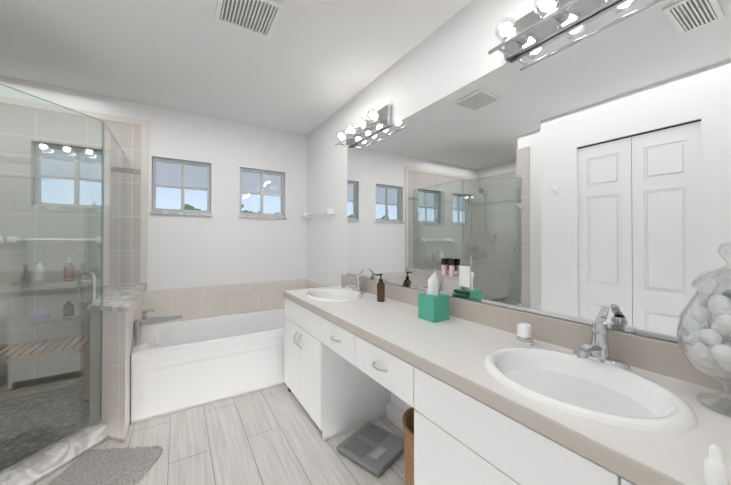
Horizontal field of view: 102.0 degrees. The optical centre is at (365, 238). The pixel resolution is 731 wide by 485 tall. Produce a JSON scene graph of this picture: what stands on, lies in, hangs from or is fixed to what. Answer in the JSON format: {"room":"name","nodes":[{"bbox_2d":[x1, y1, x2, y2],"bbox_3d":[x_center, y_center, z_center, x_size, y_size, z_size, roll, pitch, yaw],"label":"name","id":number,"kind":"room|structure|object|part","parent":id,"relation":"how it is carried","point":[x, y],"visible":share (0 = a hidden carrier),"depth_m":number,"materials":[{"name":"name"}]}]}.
{"room":"bathroom","nodes":[
{"label":"bathroom","id":0,"kind":"room"},
{"bbox_2d":[0,137,34,206],"bbox_3d":[-2.783,-0.506,2.320,0.270,0.520,0.160,0,0,-32],"label":"shower wall","id":1,"kind":"structure","parent":0,"point":[18,171],"depth_m":2.29,"materials":[{"name":"tile"}]},
{"bbox_2d":[34,143,101,207],"bbox_3d":[-2.473,-0.510,2.521,0.465,0.506,0.040,0,0,-32],"label":"window","id":2,"kind":"structure","parent":1,"relation":"attached to","point":[68,176],"depth_m":2.49,"materials":[{"name":"clear glass"}]},
{"bbox_3d":[-2.659,-0.511,2.404,0.026,0.506,0.040,0,0,-32],"label":"window frame","id":3,"kind":"part","parent":2,"relation":"part of","materials":[{"name":"white plastic"}]},
{"bbox_3d":[-2.462,-0.271,2.526,0.439,0.028,0.040,0,0,-32],"label":"window frame","id":4,"kind":"part","parent":2,"relation":"part of","materials":[{"name":"white plastic"}]},
{"bbox_3d":[-2.462,-0.750,2.530,0.439,0.026,0.040,0,0,-32],"label":"window frame top","id":5,"kind":"part","parent":2,"relation":"part of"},
{"bbox_3d":[-2.462,-0.505,2.528,0.439,0.022,0.024,0,0,-32],"label":"horizontal window mullion","id":6,"kind":"part","parent":2,"relation":"part of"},
{"bbox_3d":[-2.462,-0.511,2.528,0.028,0.452,0.030,0,0,-32],"label":"vertical window mullion","id":7,"kind":"part","parent":2,"relation":"part of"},
{"bbox_2d":[88,285,144,441],"bbox_3d":[-1.826,0.839,2.189,0.224,0.828,1.065,0,0,-32],"label":"wall","id":8,"kind":"structure","parent":0,"point":[121,309],"depth_m":1.85,"materials":[{"name":"tile"}]},
{"bbox_2d":[102,122,125,304],"bbox_3d":[-1.893,-0.154,2.246,0.008,1.155,0.906,0,0,-32],"label":"glass wall","id":9,"kind":"structure","parent":8,"relation":"on","point":[114,213],"depth_m":2.14,"materials":[{"name":"clear glass"}]},
{"bbox_3d":[-1.652,-0.157,1.864,0.008,1.155,0.003,0,0,-32],"label":"fixed-side partition edge","id":10,"kind":"part","parent":9,"relation":"part of","materials":[{"name":"glass"}]},
{"bbox_2d":[134,309,181,340],"bbox_3d":[-1.567,0.641,2.251,0.298,0.205,0.090,0,0,-32],"label":"tub filler","id":11,"kind":"object","parent":8,"relation":"attached to","point":[142,321],"visible":1,"depth_m":2.19,"materials":[{"name":"silver metal"}]},
{"bbox_3d":[-1.677,0.675,2.181,0.038,0.135,0.090,0,0,-32],"label":"plate","id":12,"kind":"part","parent":11,"relation":"part of","materials":[{"name":"silver metal"}]},
{"bbox_3d":[-1.627,0.545,2.214,0.080,0.015,0.028,0,0,-32],"label":"lever","id":13,"kind":"part","parent":11,"relation":"part of","materials":[{"name":"silver metal"}]},
{"bbox_3d":[-1.551,0.618,2.261,0.260,0.051,0.076,0,0,-32],"label":"spout","id":14,"kind":"part","parent":11,"relation":"part of","materials":[{"name":"silver metal"}]},
{"bbox_2d":[124,152,140,210],"bbox_3d":[-2.147,-0.503,2.721,0.245,0.520,0.160,0,0,-32],"label":"tiled wall","id":15,"kind":"structure","parent":0,"point":[133,189],"depth_m":2.66,"materials":[{"name":"tile"}]},
{"bbox_2d":[148,155,152,211],"bbox_3d":[-2.033,-0.503,2.799,0.030,0.520,0.150,0,0,-32],"label":"wall","id":16,"kind":"structure","parent":0,"point":[150,169],"depth_m":2.74,"materials":[{"name":"paint"}]},
{"bbox_2d":[152,158,210,212],"bbox_3d":[-1.813,-0.507,2.937,0.486,0.506,0.040,0,0,-32],"label":"window","id":17,"kind":"structure","parent":16,"relation":"attached to","point":[184,189],"depth_m":2.92,"materials":[{"name":"clear glass"}]},
{"bbox_3d":[-2.008,-0.508,2.815,0.026,0.506,0.040,0,0,-32],"label":"window frame","id":18,"kind":"part","parent":17,"relation":"part of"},
{"bbox_3d":[-1.813,-0.502,2.937,0.434,0.022,0.024,0,0,-32],"label":"horizontal window mullion","id":19,"kind":"part","parent":17,"relation":"part of","materials":[{"name":"white plastic"}]},
{"bbox_3d":[-1.813,-0.268,2.936,0.434,0.028,0.040,0,0,-32],"label":"window frame","id":20,"kind":"part","parent":17,"relation":"part of","materials":[{"name":"white plastic"}]},
{"bbox_3d":[-1.813,-0.747,2.939,0.434,0.026,0.040,0,0,-32],"label":"top of the window frame","id":21,"kind":"part","parent":17,"relation":"part of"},
{"bbox_3d":[-1.813,-0.508,2.937,0.028,0.452,0.030,0,0,-32],"label":"vertical window mullion","id":22,"kind":"part","parent":17,"relation":"part of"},
{"bbox_3d":[-1.619,-0.506,3.060,0.026,0.506,0.040,0,0,-32],"label":"window frame","id":23,"kind":"part","parent":17,"relation":"part of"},
{"bbox_2d":[0,75,306,399],"bbox_3d":[-2.095,0.012,2.747,3.195,2.490,0.165,0,0,-32],"label":"wall","id":24,"kind":"structure","parent":0,"point":[184,251],"depth_m":2.76,"materials":[{"name":"paint"}]},
{"bbox_2d":[7,237,100,326],"bbox_3d":[-2.442,0.331,2.345,0.550,0.685,0.146,0,0,-32],"label":"caddy","id":25,"kind":"object","parent":24,"relation":"attached to","point":[70,271],"depth_m":2.29,"materials":[{"name":"white plastic"}]},
{"bbox_2d":[33,262,43,282],"bbox_3d":[-2.523,0.266,2.287,0.058,0.160,0.058,0,0,-32],"label":"bottle","id":26,"kind":"object","parent":25,"relation":"on","point":[41,276],"depth_m":2.27,"materials":[{"name":"plastic"}]},
{"bbox_2d":[12,316,89,326],"bbox_3d":[-2.439,0.651,2.337,0.440,0.006,0.120,0,0,-32],"label":"tray","id":27,"kind":"object","parent":25,"relation":"on","point":[14,324],"depth_m":2.29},
{"bbox_2d":[13,280,91,285],"bbox_3d":[-2.439,0.351,2.339,0.440,0.006,0.120,0,0,-32],"label":"shelf","id":28,"kind":"object","parent":25,"relation":"on","point":[14,283],"depth_m":2.28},
{"bbox_2d":[63,301,73,319],"bbox_3d":[-2.380,0.576,2.375,0.064,0.142,0.064,0,0,-32],"label":"bottle","id":29,"kind":"object","parent":25,"relation":"on","point":[71,309],"depth_m":2.36,"materials":[{"name":"black plastic"}]},
{"bbox_2d":[64,258,74,281],"bbox_3d":[-2.380,0.252,2.377,0.062,0.190,0.062,0,0,-32],"label":"bottle","id":30,"kind":"object","parent":25,"relation":"on","point":[70,270],"depth_m":2.36,"materials":[{"name":"pink plastic"}]},
{"bbox_2d":[28,205,100,211],"bbox_3d":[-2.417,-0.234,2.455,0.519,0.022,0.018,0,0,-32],"label":"window sill","id":31,"kind":"structure","parent":24,"relation":"attached to","point":[59,209],"depth_m":2.41,"materials":[{"name":"stone"}]},
{"bbox_2d":[0,96,147,126],"bbox_3d":[-2.701,-1.052,2.277,1.660,0.050,0.006,0,0,-32],"label":"trim","id":32,"kind":"structure","parent":24,"relation":"attached to","point":[114,118],"depth_m":2.48,"materials":[{"name":"tile"}]},
{"bbox_2d":[140,126,147,282],"bbox_3d":[-2.020,-0.309,2.701,0.050,1.430,0.006,0,0,-32],"label":"trim","id":33,"kind":"structure","parent":24,"relation":"attached to","point":[144,200],"depth_m":2.70,"materials":[{"name":"tile"}]},
{"bbox_2d":[152,211,210,213],"bbox_3d":[-1.788,-0.248,2.895,0.486,0.012,0.055,0,0,-32],"label":"window sill","id":34,"kind":"structure","parent":24,"relation":"on","point":[181,212],"depth_m":2.86,"materials":[{"name":"stone"}]},
{"bbox_2d":[150,212,212,215],"bbox_3d":[-1.768,-0.231,2.864,0.514,0.022,0.018,0,0,-32],"label":"window sill","id":35,"kind":"structure","parent":24,"relation":"attached to","point":[170,213],"depth_m":2.85,"materials":[{"name":"stone"}]},
{"bbox_2d":[143,279,305,294],"bbox_3d":[-1.367,0.504,3.107,1.553,0.040,0.003,0,0,-32],"label":"trim","id":36,"kind":"structure","parent":24,"relation":"attached to","point":[167,291],"depth_m":3.03,"materials":[{"name":"tile"}]},
{"bbox_2d":[143,279,305,322],"bbox_3d":[-1.366,0.672,3.115,1.565,0.375,0.012,0,0,-32],"label":"wall tile","id":37,"kind":"structure","parent":24,"relation":"attached to","point":[198,304],"depth_m":3.02,"materials":[{"name":"beige tile"}]},
{"bbox_2d":[240,214,284,216],"bbox_3d":[-1.145,-0.245,3.301,0.486,0.012,0.055,0,0,-32],"label":"window sill","id":38,"kind":"structure","parent":24,"relation":"on","point":[262,215],"depth_m":3.27,"materials":[{"name":"stone"}]},
{"bbox_2d":[238,215,286,218],"bbox_3d":[-1.125,-0.229,3.270,0.514,0.022,0.018,0,0,-32],"label":"window sill","id":39,"kind":"structure","parent":24,"relation":"attached to","point":[242,216],"depth_m":3.25,"materials":[{"name":"stone"}]},
{"bbox_2d":[34,384,405,484],"bbox_3d":[-0.727,1.291,0.571,3.495,0.100,5.290,0,0,-32],"label":"floor","id":40,"kind":"structure","parent":0,"point":[272,436],"depth_m":1.77,"materials":[{"name":"grey wood"}]},
{"bbox_2d":[0,384,89,470],"bbox_3d":[-2.432,1.234,1.648,1.440,0.030,1.330,0,0,-32],"label":"shower floor","id":41,"kind":"structure","parent":40,"relation":"on","point":[40,424],"depth_m":1.98,"materials":[{"name":"grey tile"}]},
{"bbox_2d":[0,334,89,398],"bbox_3d":[-2.544,1.012,2.145,0.920,0.419,0.348,0,0,-32],"label":"bench","id":42,"kind":"object","parent":41,"relation":"on","point":[69,350],"depth_m":2.20,"materials":[{"name":"brown wood"}]},
{"bbox_3d":[-2.463,0.841,2.018,0.920,0.041,0.025,0,0,-32],"label":"rail","id":43,"kind":"part","parent":42,"relation":"part of","materials":[{"name":"brown wood"}]},
{"bbox_3d":[-2.126,1.022,2.269,0.040,0.400,0.040,0,0,-32],"label":"leg","id":44,"kind":"part","parent":42,"relation":"part of","materials":[{"name":"brown wood"}]},
{"bbox_2d":[0,421,108,484],"bbox_3d":[-1.725,1.198,1.521,0.110,0.100,0.729,0,0,13],"label":"shower curb","id":45,"kind":"object","parent":40,"relation":"on","point":[38,467],"depth_m":1.59,"materials":[{"name":"stone"}]},
{"bbox_2d":[47,446,162,484],"bbox_3d":[-1.372,1.230,1.416,0.440,0.024,0.664,0,0,-4],"label":"bath mat","id":46,"kind":"object","parent":40,"relation":"on","point":[122,466],"visible":0.98,"depth_m":1.59,"materials":[{"name":"grey fabric"}]},
{"bbox_2d":[131,308,285,423],"bbox_3d":[-1.137,1.022,2.749,1.561,0.470,0.844,0,0,-32],"label":"tub","id":47,"kind":"object","parent":40,"relation":"on","point":[181,365],"visible":0.67,"depth_m":2.29,"materials":[{"name":"ceramic"}]},
{"bbox_3d":[-0.902,1.032,2.405,1.471,0.325,0.009,0,0,-32],"label":"panel","id":48,"kind":"part","parent":47,"relation":"part of","materials":[{"name":"ceramic"}]},
{"bbox_2d":[336,422,403,476],"bbox_3d":[0.045,1.226,1.750,0.310,0.034,0.310,0,-1,40],"label":"bathroom scale","id":49,"kind":"object","parent":40,"relation":"on","point":[375,450],"visible":0.9,"depth_m":1.71,"materials":[{"name":"grey plastic"}]},
{"bbox_2d":[402,407,414,484],"bbox_3d":[0.336,0.983,1.403,0.320,0.527,0.323,0,0,-32],"label":"basket","id":50,"kind":"object","parent":40,"relation":"on","point":[408,419],"visible":0.19,"depth_m":1.36,"materials":[{"name":"wicker"}]},
{"bbox_2d":[284,297,646,484],"bbox_3d":[0.298,0.859,1.392,0.584,0.774,2.800,0,0,-32],"label":"bathroom vanity","id":51,"kind":"object","parent":40,"relation":"on","point":[345,381],"depth_m":1.05,"materials":[{"name":"white wood"}]},
{"bbox_3d":[-0.563,0.910,2.285,0.018,0.536,0.366,0,0,-32],"label":"door","id":52,"kind":"part","parent":51,"relation":"part of","materials":[{"name":"white wood"}]},
{"bbox_3d":[-0.365,0.908,1.972,0.018,0.536,0.366,0,0,-32],"label":"door","id":53,"kind":"part","parent":51,"relation":"part of","materials":[{"name":"white wood"}]},
{"bbox_3d":[-0.154,0.556,1.639,0.018,0.155,0.420,0,0,-32],"label":"drawer","id":54,"kind":"part","parent":51,"relation":"part of","materials":[{"name":"white wood"}]},
{"bbox_3d":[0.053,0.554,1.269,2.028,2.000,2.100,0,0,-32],"label":"handle","id":55,"kind":"part","parent":51,"relation":"part of","materials":[{"name":"silver metal"}]},
{"bbox_3d":[0.072,0.554,1.281,0.018,0.155,0.420,0,0,-32],"label":"drawer","id":56,"kind":"part","parent":51,"relation":"part of","materials":[{"name":"white wood"}]},
{"bbox_3d":[0.347,0.900,0.843,0.018,0.536,0.602,0,0,-32],"label":"door","id":57,"kind":"part","parent":51,"relation":"part of","materials":[{"name":"white wood"}]},
{"bbox_2d":[283,287,730,484],"bbox_3d":[0.306,0.449,1.407,0.558,0.045,2.812,0,0,-32],"label":"countertop","id":58,"kind":"structure","parent":51,"relation":"on","point":[396,326],"depth_m":0.89,"materials":[{"name":"beige stone"}]},
{"bbox_2d":[295,286,374,304],"bbox_3d":[-0.237,0.493,2.240,0.410,0.154,0.510,0,0,-32],"label":"sink","id":59,"kind":"object","parent":58,"relation":"in","point":[328,296],"depth_m":2.35,"materials":[{"name":"white ceramic"}]},
{"bbox_2d":[339,269,366,292],"bbox_3d":[-0.097,0.340,2.329,0.197,0.187,0.164,0,0,-32],"label":"faucet","id":60,"kind":"object","parent":58,"relation":"on","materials":[{"name":"silver metal"}]},
{"bbox_2d":[376,273,384,301],"bbox_3d":[0.099,0.336,2.015,0.067,0.188,0.054,0,0,-32],"label":"soap dispenser","id":61,"kind":"object","parent":58,"relation":"on","point":[380,291],"visible":1,"depth_m":2.00,"materials":[{"name":"brown plastic"}]},
{"bbox_2d":[418,271,448,322],"bbox_3d":[0.362,0.300,1.573,0.116,0.254,0.116,0,0,-32],"label":"tissue box","id":62,"kind":"object","parent":58,"relation":"on","point":[433,304],"visible":1,"depth_m":1.54,"materials":[{"name":"cardboard"}]},
{"bbox_2d":[516,322,532,344],"bbox_3d":[0.647,0.386,1.207,0.061,0.077,0.061,0,0,-32],"label":"cylinder","id":63,"kind":"object","parent":58,"relation":"on","point":[524,336],"visible":1,"depth_m":1.19,"materials":[{"name":"white plastic"}]},
{"bbox_2d":[451,337,718,464],"bbox_3d":[0.609,0.483,0.881,0.410,0.154,0.510,0,0,-32],"label":"sink","id":64,"kind":"object","parent":58,"relation":"in","point":[655,413],"depth_m":0.85,"materials":[{"name":"white ceramic"}]},
{"bbox_2d":[567,306,634,368],"bbox_3d":[0.748,0.330,0.970,0.197,0.187,0.164,0,0,-32],"label":"faucet","id":65,"kind":"object","parent":58,"relation":"on","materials":[{"name":"silver metal"}]},
{"bbox_2d":[676,242,730,416],"bbox_3d":[0.911,0.215,0.731,0.200,0.413,0.200,0,0,-32],"label":"apothecary jar","id":66,"kind":"object","parent":58,"relation":"on","point":[708,345],"visible":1,"depth_m":0.74,"materials":[{"name":"clear glass"}]},
{"bbox_3d":[0.911,0.067,0.732,0.146,0.117,0.146,0,0,-32],"label":"lid","id":67,"kind":"part","parent":66,"relation":"part of","materials":[{"name":"clear glass"}]},
{"bbox_2d":[704,444,728,484],"bbox_3d":[0.586,0.383,0.495,0.027,0.073,0.027,0,0,-32],"label":"dropper bottle","id":68,"kind":"object","parent":58,"relation":"on","point":[715,470],"visible":1,"depth_m":0.49,"materials":[{"name":"white plastic"}]},
{"bbox_2d":[210,163,239,214],"bbox_3d":[-1.492,-0.500,3.140,0.270,0.520,0.150,0,0,-32],"label":"wall","id":69,"kind":"structure","parent":0,"point":[225,191],"depth_m":3.07,"materials":[{"name":"paint"}]},
{"bbox_2d":[240,168,283,215],"bbox_3d":[-1.170,-0.504,3.343,0.486,0.506,0.040,0,0,-32],"label":"window","id":70,"kind":"structure","parent":69,"relation":"attached to","point":[263,195],"depth_m":3.33,"materials":[{"name":"clear glass"}]},
{"bbox_3d":[-1.365,-0.505,3.220,0.026,0.506,0.040,0,0,-32],"label":"window frame","id":71,"kind":"part","parent":70,"relation":"part of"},
{"bbox_3d":[-1.170,-0.499,3.343,0.434,0.022,0.024,0,0,-32],"label":"horizontal window mullion","id":72,"kind":"part","parent":70,"relation":"part of","materials":[{"name":"white plastic"}]},
{"bbox_3d":[-1.170,-0.505,3.343,0.028,0.452,0.030,0,0,-32],"label":"vertical window mullion","id":73,"kind":"part","parent":70,"relation":"part of","materials":[{"name":"white plastic"}]},
{"bbox_3d":[-1.170,-0.265,3.341,0.434,0.028,0.040,0,0,-32],"label":"window frame","id":74,"kind":"part","parent":70,"relation":"part of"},
{"bbox_3d":[-1.170,-0.744,3.345,0.434,0.026,0.040,0,0,-32],"label":"top of the window frame","id":75,"kind":"part","parent":70,"relation":"part of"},
{"bbox_3d":[-0.976,-0.503,3.466,0.026,0.506,0.040,0,0,-32],"label":"window frame","id":76,"kind":"part","parent":70,"relation":"part of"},
{"bbox_2d":[0,0,471,135],"bbox_3d":[-0.727,-1.298,0.589,3.495,0.100,5.290,0,0,-32],"label":"ceiling","id":77,"kind":"structure","parent":0,"point":[307,67],"depth_m":1.97,"materials":[{"name":"paint"}]},
{"bbox_2d":[215,0,283,38],"bbox_3d":[-0.641,-1.232,1.619,0.300,0.014,0.300,0,0,-32],"label":"ceiling vent","id":78,"kind":"object","parent":77,"relation":"in","point":[260,18],"visible":0.98,"depth_m":1.63,"materials":[{"name":"white plastic"}]},
{"bbox_2d":[284,172,305,217],"bbox_3d":[-0.855,-0.498,3.542,0.255,0.520,0.150,0,0,-32],"label":"wall","id":79,"kind":"structure","parent":0,"point":[294,195],"depth_m":3.47,"materials":[{"name":"paint"}]},
{"bbox_2d":[306,0,689,345],"bbox_3d":[0.687,0.003,1.472,0.150,2.490,5.290,0,0,-32],"label":"wall","id":80,"kind":"structure","parent":0,"point":[450,56],"depth_m":2.06,"materials":[{"name":"paint"}]},
{"bbox_2d":[306,279,327,288],"bbox_3d":[-0.456,0.672,3.128,0.012,0.375,0.938,0,0,-32],"label":"wall tile","id":81,"kind":"structure","parent":80,"relation":"attached to","point":[308,285],"depth_m":3.39,"materials":[{"name":"beige tile"}]},
{"bbox_2d":[306,279,329,286],"bbox_3d":[-0.461,0.504,3.124,0.003,0.040,0.935,0,0,-32],"label":"trim","id":82,"kind":"structure","parent":80,"relation":"attached to","point":[315,283],"depth_m":3.25,"materials":[{"name":"tile"}]},
{"bbox_2d":[302,208,333,218],"bbox_3d":[-0.521,-0.260,3.177,0.073,0.060,0.700,0,0,-32],"label":"towel bar","id":83,"kind":"object","parent":80,"relation":"attached to","point":[329,211],"visible":1,"depth_m":3.03,"materials":[{"name":"ceramic"}]},
{"bbox_3d":[-0.692,-0.258,3.448,0.073,0.060,0.060,0,0,-32],"label":"post","id":84,"kind":"part","parent":83,"relation":"part of","materials":[{"name":"ceramic"}]},
{"bbox_3d":[-0.535,-0.260,3.168,0.022,0.022,0.640,0,0,-32],"label":"rod","id":85,"kind":"part","parent":83,"relation":"part of","materials":[{"name":"ceramic"}]},
{"bbox_3d":[-0.350,-0.262,2.906,0.073,0.060,0.060,0,0,-32],"label":"post","id":86,"kind":"part","parent":83,"relation":"part of","materials":[{"name":"ceramic"}]},
{"bbox_2d":[335,104,390,147],"bbox_3d":[-0.047,-0.881,2.345,0.163,0.147,0.640,0,0,-32],"label":"light fixture","id":87,"kind":"object","parent":80,"relation":"attached to","point":[373,123],"visible":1,"depth_m":2.27,"materials":[{"name":"silver metal"}]},
{"bbox_3d":[-0.210,-0.875,2.532,0.086,0.086,0.086,0,0,-32],"label":"bulb","id":88,"kind":"part","parent":87,"relation":"part of","materials":[{"name":"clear glass"}]},
{"bbox_3d":[-0.123,-0.876,2.394,0.086,0.086,0.086,0,0,-32],"label":"bulb","id":89,"kind":"part","parent":87,"relation":"part of","materials":[{"name":"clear glass"}]},
{"bbox_3d":[-0.086,-0.815,2.320,0.016,0.016,0.640,0,0,-32],"label":"rail","id":90,"kind":"part","parent":87,"relation":"part of","materials":[{"name":"silver metal"}]},
{"bbox_3d":[-0.036,-0.877,2.256,0.086,0.086,0.086,0,0,-32],"label":"bulb","id":91,"kind":"part","parent":87,"relation":"part of","materials":[{"name":"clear glass"}]},
{"bbox_3d":[0.051,-0.878,2.118,0.086,0.086,0.086,0,0,-32],"label":"bulb","id":92,"kind":"part","parent":87,"relation":"part of","materials":[{"name":"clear glass"}]},
{"bbox_2d":[375,114,383,120],"bbox_3d":[0.102,-0.878,2.150,0.053,0.038,0.038,0,0,-32],"label":"socket","id":93,"kind":"object","parent":87,"relation":"attached to","point":[380,117],"depth_m":2.14,"materials":[{"name":"white glass"}]},
{"bbox_2d":[341,274,730,391],"bbox_3d":[0.533,0.377,1.551,0.020,0.107,2.812,0,0,-32],"label":"backsplash","id":94,"kind":"structure","parent":80,"relation":"attached to","point":[657,355],"depth_m":1.14,"materials":[{"name":"beige stone"}]},
{"bbox_2d":[347,0,730,344],"bbox_3d":[0.539,-0.245,1.523,0.044,1.130,2.690,0,0,-32],"label":"mirror","id":95,"kind":"object","parent":80,"relation":"attached to","point":[581,172],"visible":1,"depth_m":1.13,"materials":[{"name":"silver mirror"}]},
{"bbox_2d":[459,266,469,287],"bbox_3d":[0.525,0.203,1.570,0.004,0.110,0.070,0,0,-32],"label":"outlet","id":96,"kind":"object","parent":95,"relation":"attached to","point":[464,271],"depth_m":1.57,"materials":[{"name":"white plastic"}]},
{"bbox_2d":[488,0,620,61],"bbox_3d":[0.758,-0.890,1.068,0.163,0.147,0.640,0,0,-32],"label":"vanity light","id":97,"kind":"object","parent":80,"relation":"attached to","point":[544,21],"visible":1,"depth_m":1.19,"materials":[{"name":"silver metal"}]},
{"bbox_3d":[0.596,-0.884,1.255,0.086,0.086,0.086,0,0,-32],"label":"bulb","id":98,"kind":"part","parent":97,"relation":"part of","materials":[{"name":"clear glass"}]},
{"bbox_2d":[507,27,521,41],"bbox_3d":[0.647,-0.884,1.287,0.053,0.038,0.038,0,0,-32],"label":"socket","id":99,"kind":"object","parent":97,"relation":"attached to","point":[519,39],"depth_m":1.28,"materials":[{"name":"white glass"}]},
{"bbox_3d":[0.719,-0.824,1.043,0.016,0.016,0.640,0,0,-32],"label":"rail","id":100,"kind":"part","parent":97,"relation":"part of","materials":[{"name":"silver metal"}]},
{"bbox_3d":[0.682,-0.885,1.117,0.086,0.086,0.086,0,0,-32],"label":"bulb","id":101,"kind":"part","parent":97,"relation":"part of","materials":[{"name":"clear glass"}]},
{"bbox_2d":[546,1,562,18],"bbox_3d":[0.734,-0.885,1.149,0.053,0.038,0.038,0,0,-32],"label":"socket","id":102,"kind":"object","parent":97,"relation":"attached to","point":[559,16],"depth_m":1.15,"materials":[{"name":"white glass"}]},
{"bbox_3d":[-1.191,-0.011,-0.499,1.260,2.490,3.660,0,0,-32],"label":"wall","id":103,"kind":"structure","parent":0,"visible":0},
{"bbox_2d":[0,83,103,473],"bbox_3d":[-1.725,0.197,1.529,0.136,1.873,0.670,0,0,13],"label":"door","id":104,"kind":"structure","parent":103,"relation":"in","point":[56,290],"depth_m":1.61,"materials":[{"name":"clear glass"}]},
{"bbox_3d":[-1.725,-0.738,1.534,0.008,0.003,0.667,0,0,13],"label":"top edge of the partition door","id":105,"kind":"part","parent":104,"relation":"part of","materials":[{"name":"clear glass"}]},
{"bbox_3d":[-1.706,0.300,1.778,0.062,0.196,0.017,0,0,13],"label":"outer partition handle","id":106,"kind":"part","parent":104,"relation":"part of","materials":[{"name":"silver metal"}]},
{"bbox_3d":[-1.634,0.300,1.762,0.062,0.196,0.017,0,0,13],"label":"inner partition handle","id":107,"kind":"part","parent":104,"relation":"part of","materials":[{"name":"silver metal"}]},
{"bbox_3d":[-1.651,0.200,1.854,0.008,1.870,0.003,0,0,13],"label":"partition edge on the door side","id":108,"kind":"part","parent":104,"relation":"part of","materials":[{"name":"glass"}]},
{"label":"outside","id":109,"kind":"structure","parent":0,"visible":0},
{"bbox_2d":[41,178,280,213],"bbox_3d":[-3.229,-1.227,5.047,14.000,7.000,0.020,0,0,-32],"label":"sky","id":110,"kind":"structure","parent":109,"point":[173,203],"depth_m":5.02,"materials":[{"name":"blue"}]},
{"bbox_2d":[41,148,280,193],"bbox_3d":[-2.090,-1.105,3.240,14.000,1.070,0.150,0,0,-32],"label":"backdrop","id":111,"kind":"structure","parent":109,"point":[172,169],"depth_m":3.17,"materials":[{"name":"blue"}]}
]}

